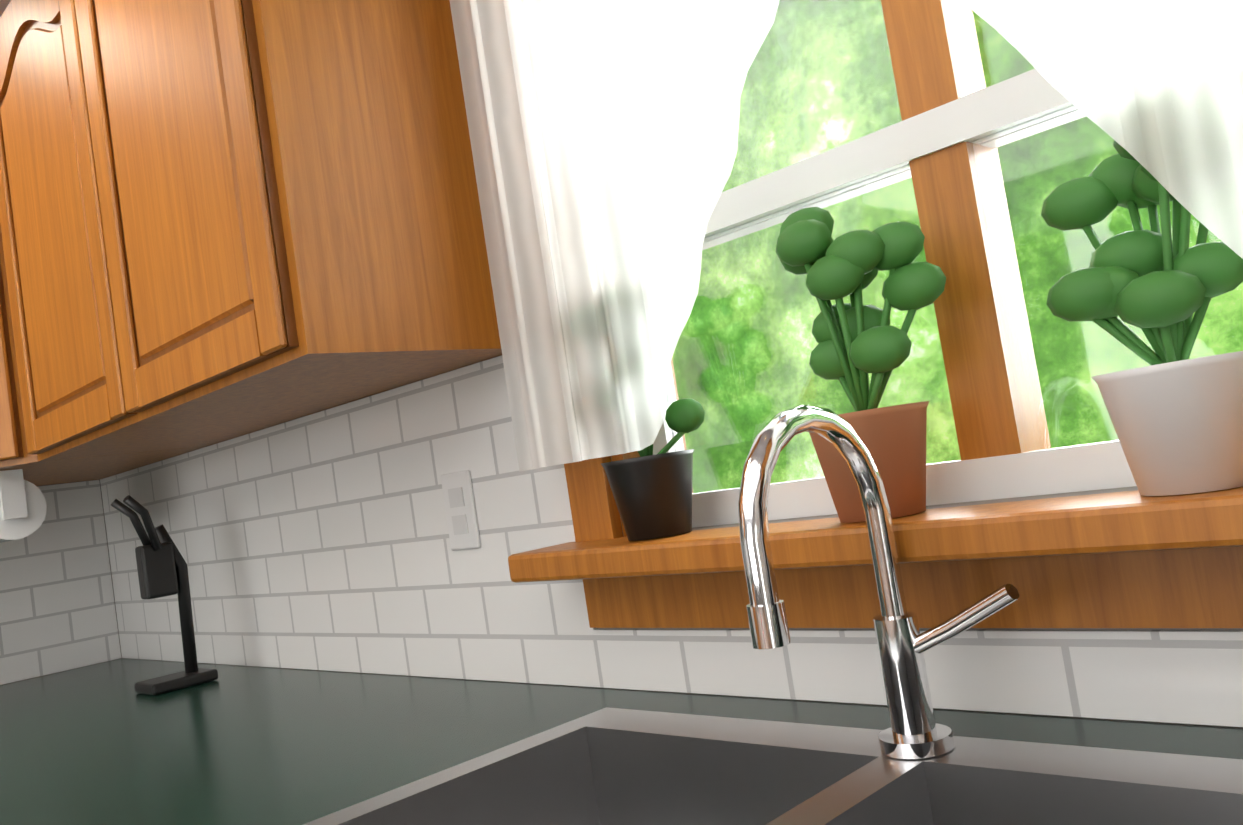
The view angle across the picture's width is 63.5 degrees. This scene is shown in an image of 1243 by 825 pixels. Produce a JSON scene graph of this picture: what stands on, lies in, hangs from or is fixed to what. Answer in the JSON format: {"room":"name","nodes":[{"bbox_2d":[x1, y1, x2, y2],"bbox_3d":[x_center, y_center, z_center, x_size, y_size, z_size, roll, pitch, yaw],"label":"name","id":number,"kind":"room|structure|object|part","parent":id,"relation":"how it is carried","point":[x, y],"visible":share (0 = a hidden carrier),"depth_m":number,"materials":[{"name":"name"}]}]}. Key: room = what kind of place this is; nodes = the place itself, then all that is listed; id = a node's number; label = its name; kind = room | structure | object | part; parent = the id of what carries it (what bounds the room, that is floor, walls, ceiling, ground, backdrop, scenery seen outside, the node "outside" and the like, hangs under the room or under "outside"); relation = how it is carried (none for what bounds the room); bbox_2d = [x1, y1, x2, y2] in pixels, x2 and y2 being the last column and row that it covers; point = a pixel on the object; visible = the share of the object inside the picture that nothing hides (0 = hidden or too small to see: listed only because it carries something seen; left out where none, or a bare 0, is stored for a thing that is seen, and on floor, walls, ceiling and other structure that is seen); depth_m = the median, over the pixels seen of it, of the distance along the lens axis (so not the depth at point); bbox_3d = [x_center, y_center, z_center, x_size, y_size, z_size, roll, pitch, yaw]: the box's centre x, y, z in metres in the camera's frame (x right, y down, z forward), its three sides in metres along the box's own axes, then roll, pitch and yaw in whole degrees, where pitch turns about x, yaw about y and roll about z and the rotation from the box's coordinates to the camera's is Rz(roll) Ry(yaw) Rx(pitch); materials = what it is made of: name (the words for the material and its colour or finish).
{"room":"kitchen","nodes":[
{"label":"kitchen","id":0,"kind":"room"},
{"bbox_2d":[0,0,10,16],"bbox_3d":[-2.182,-0.893,-0.747,6.000,0.120,5.170,-5,-5,-45],"label":"ceiling","id":1,"kind":"structure","parent":0,"point":[4,4],"depth_m":2.01,"materials":[{"name":"paint"}]},
{"bbox_2d":[0,479,123,685],"bbox_3d":[-3.563,0.621,0.556,6.060,2.290,0.120,-6,-5,-42],"label":"wall","id":2,"kind":"structure","parent":0,"point":[113,594],"depth_m":2.54,"materials":[{"name":"paint"}]},
{"bbox_2d":[0,480,120,684],"bbox_3d":[-2.603,0.527,1.348,3.553,0.453,0.006,-6,-5,-42],"label":"backsplash","id":3,"kind":"structure","parent":2,"relation":"attached to","point":[57,609],"depth_m":2.46,"materials":[{"name":"tile"}]},
{"bbox_2d":[103,357,1242,728],"bbox_3d":[0.264,0.058,1.068,0.120,2.290,4.590,-5,-5,-45],"label":"wall","id":4,"kind":"structure","parent":0,"point":[1121,489],"depth_m":0.95,"materials":[{"name":"paint"}]},
{"bbox_2d":[0,225,206,485],"bbox_3d":[-1.399,-0.312,2.115,0.667,0.922,0.666,-5,-5,-45],"label":"upper cabinet","id":5,"kind":"object","parent":4,"relation":"attached to","point":[14,455],"visible":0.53,"depth_m":1.88,"materials":[{"name":"brown wood"}]},
{"bbox_3d":[-1.389,-0.261,1.877,0.445,0.765,0.021,-9,-3,0],"label":"door","id":6,"kind":"part","parent":5,"relation":"part of","materials":[{"name":"brown wood"}]},
{"bbox_2d":[0,469,46,542],"bbox_3d":[-1.262,0.198,2.023,0.120,0.133,0.292,-5,-5,-45],"label":"paper towel","id":7,"kind":"object","parent":5,"relation":"attached to","point":[23,507],"visible":1,"depth_m":1.93,"materials":[{"name":"white paper"}]},
{"bbox_2d":[0,0,501,460],"bbox_3d":[-0.684,-0.452,1.630,0.339,0.922,1.048,-5,-5,-45],"label":"upper cabinet","id":8,"kind":"object","parent":4,"relation":"attached to","point":[222,220],"visible":1,"depth_m":1.30,"materials":[{"name":"brown wood"}]},
{"bbox_2d":[100,355,1242,726],"bbox_3d":[-0.104,0.139,1.350,0.006,0.453,3.403,-5,-5,-45],"label":"backsplash","id":9,"kind":"structure","parent":4,"relation":"attached to","point":[318,541],"depth_m":1.51,"materials":[{"name":"tile"}]},
{"bbox_2d":[441,470,480,550],"bbox_3d":[-0.237,0.144,1.471,0.008,0.114,0.070,-5,-5,-45],"label":"outlet","id":10,"kind":"object","parent":9,"relation":"attached to","point":[461,516],"visible":1,"depth_m":1.46,"materials":[{"name":"white plastic"}]},
{"bbox_2d":[508,0,1242,627],"bbox_3d":[0.264,-0.345,0.953,0.230,1.090,1.130,-5,-5,-45],"label":"window","id":11,"kind":"structure","parent":4,"relation":"in","point":[1134,558],"depth_m":0.97,"materials":[{"name":"brown wood"}]},
{"bbox_2d":[601,398,704,540],"bbox_3d":[0.020,-0.002,1.162,0.110,0.290,0.151,-5,-5,-45],"label":"potted plant","id":12,"kind":"object","parent":11,"relation":"on","point":[652,493],"visible":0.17,"depth_m":1.12,"materials":[{"name":"black plastic"}]},
{"bbox_2d":[450,0,1242,470],"bbox_3d":[0.189,-0.449,0.919,0.091,0.895,1.095,-5,-5,-45],"label":"sheer curtain","id":13,"kind":"object","parent":11,"relation":"hanging from","point":[604,140],"visible":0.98,"depth_m":1.09,"materials":[{"name":"white fabric"}]},
{"bbox_2d":[776,207,945,522],"bbox_3d":[0.232,-0.056,0.948,0.120,0.308,0.172,-5,-5,-45],"label":"potted plant","id":14,"kind":"object","parent":11,"relation":"on","point":[857,340],"visible":0.94,"depth_m":0.92,"materials":[{"name":"green plant"}]},
{"bbox_2d":[1041,140,1242,495],"bbox_3d":[0.409,-0.085,0.771,0.115,0.291,0.156,-5,-5,-45],"label":"potted plant","id":15,"kind":"object","parent":11,"relation":"on","point":[1175,412],"visible":0.77,"depth_m":0.75,"materials":[{"name":"white"}]},
{"bbox_3d":[-1.813,1.484,-0.888,6.000,0.120,5.170,-5,-5,-45],"label":"floor","id":16,"kind":"structure","parent":0,"visible":0},
{"bbox_3d":[0.176,0.768,0.697,0.620,0.867,0.962,-5,-5,-45],"label":"base cabinet","id":17,"kind":"object","parent":16,"relation":"on","visible":0},
{"bbox_2d":[0,659,1242,824],"bbox_3d":[-0.289,0.404,1.109,0.627,0.039,3.402,-5,-5,-45],"label":"countertop","id":18,"kind":"structure","parent":17,"relation":"on","point":[104,743],"depth_m":1.22,"materials":[{"name":"teal"}]},
{"bbox_2d":[111,495,217,694],"bbox_3d":[-0.863,0.333,1.892,0.126,0.366,0.100,-5,-5,-45],"label":"stand","id":19,"kind":"object","parent":18,"relation":"on","point":[162,568],"visible":1,"depth_m":1.88,"materials":[{"name":"black plastic"}]},
{"bbox_2d":[303,707,1242,824],"bbox_3d":[0.132,0.391,0.701,0.450,0.198,0.840,-5,-5,-45],"label":"sink basin","id":20,"kind":"object","parent":18,"relation":"in","point":[610,766],"visible":0.93,"depth_m":0.91,"materials":[{"name":"silver metal"}]},
{"bbox_2d":[738,404,1019,758],"bbox_3d":[0.199,0.133,0.763,0.214,0.296,0.143,-5,-5,-45],"label":"faucet","id":21,"kind":"object","parent":18,"relation":"on","point":[914,731],"visible":1,"depth_m":0.82,"materials":[{"name":"silver metal"}]},
{"label":"outside","id":22,"kind":"structure","parent":0,"visible":0},
{"bbox_2d":[672,0,1242,492],"bbox_3d":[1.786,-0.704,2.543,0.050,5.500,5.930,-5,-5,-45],"label":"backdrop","id":23,"kind":"structure","parent":22,"point":[1222,322],"depth_m":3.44,"materials":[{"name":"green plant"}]}
]}

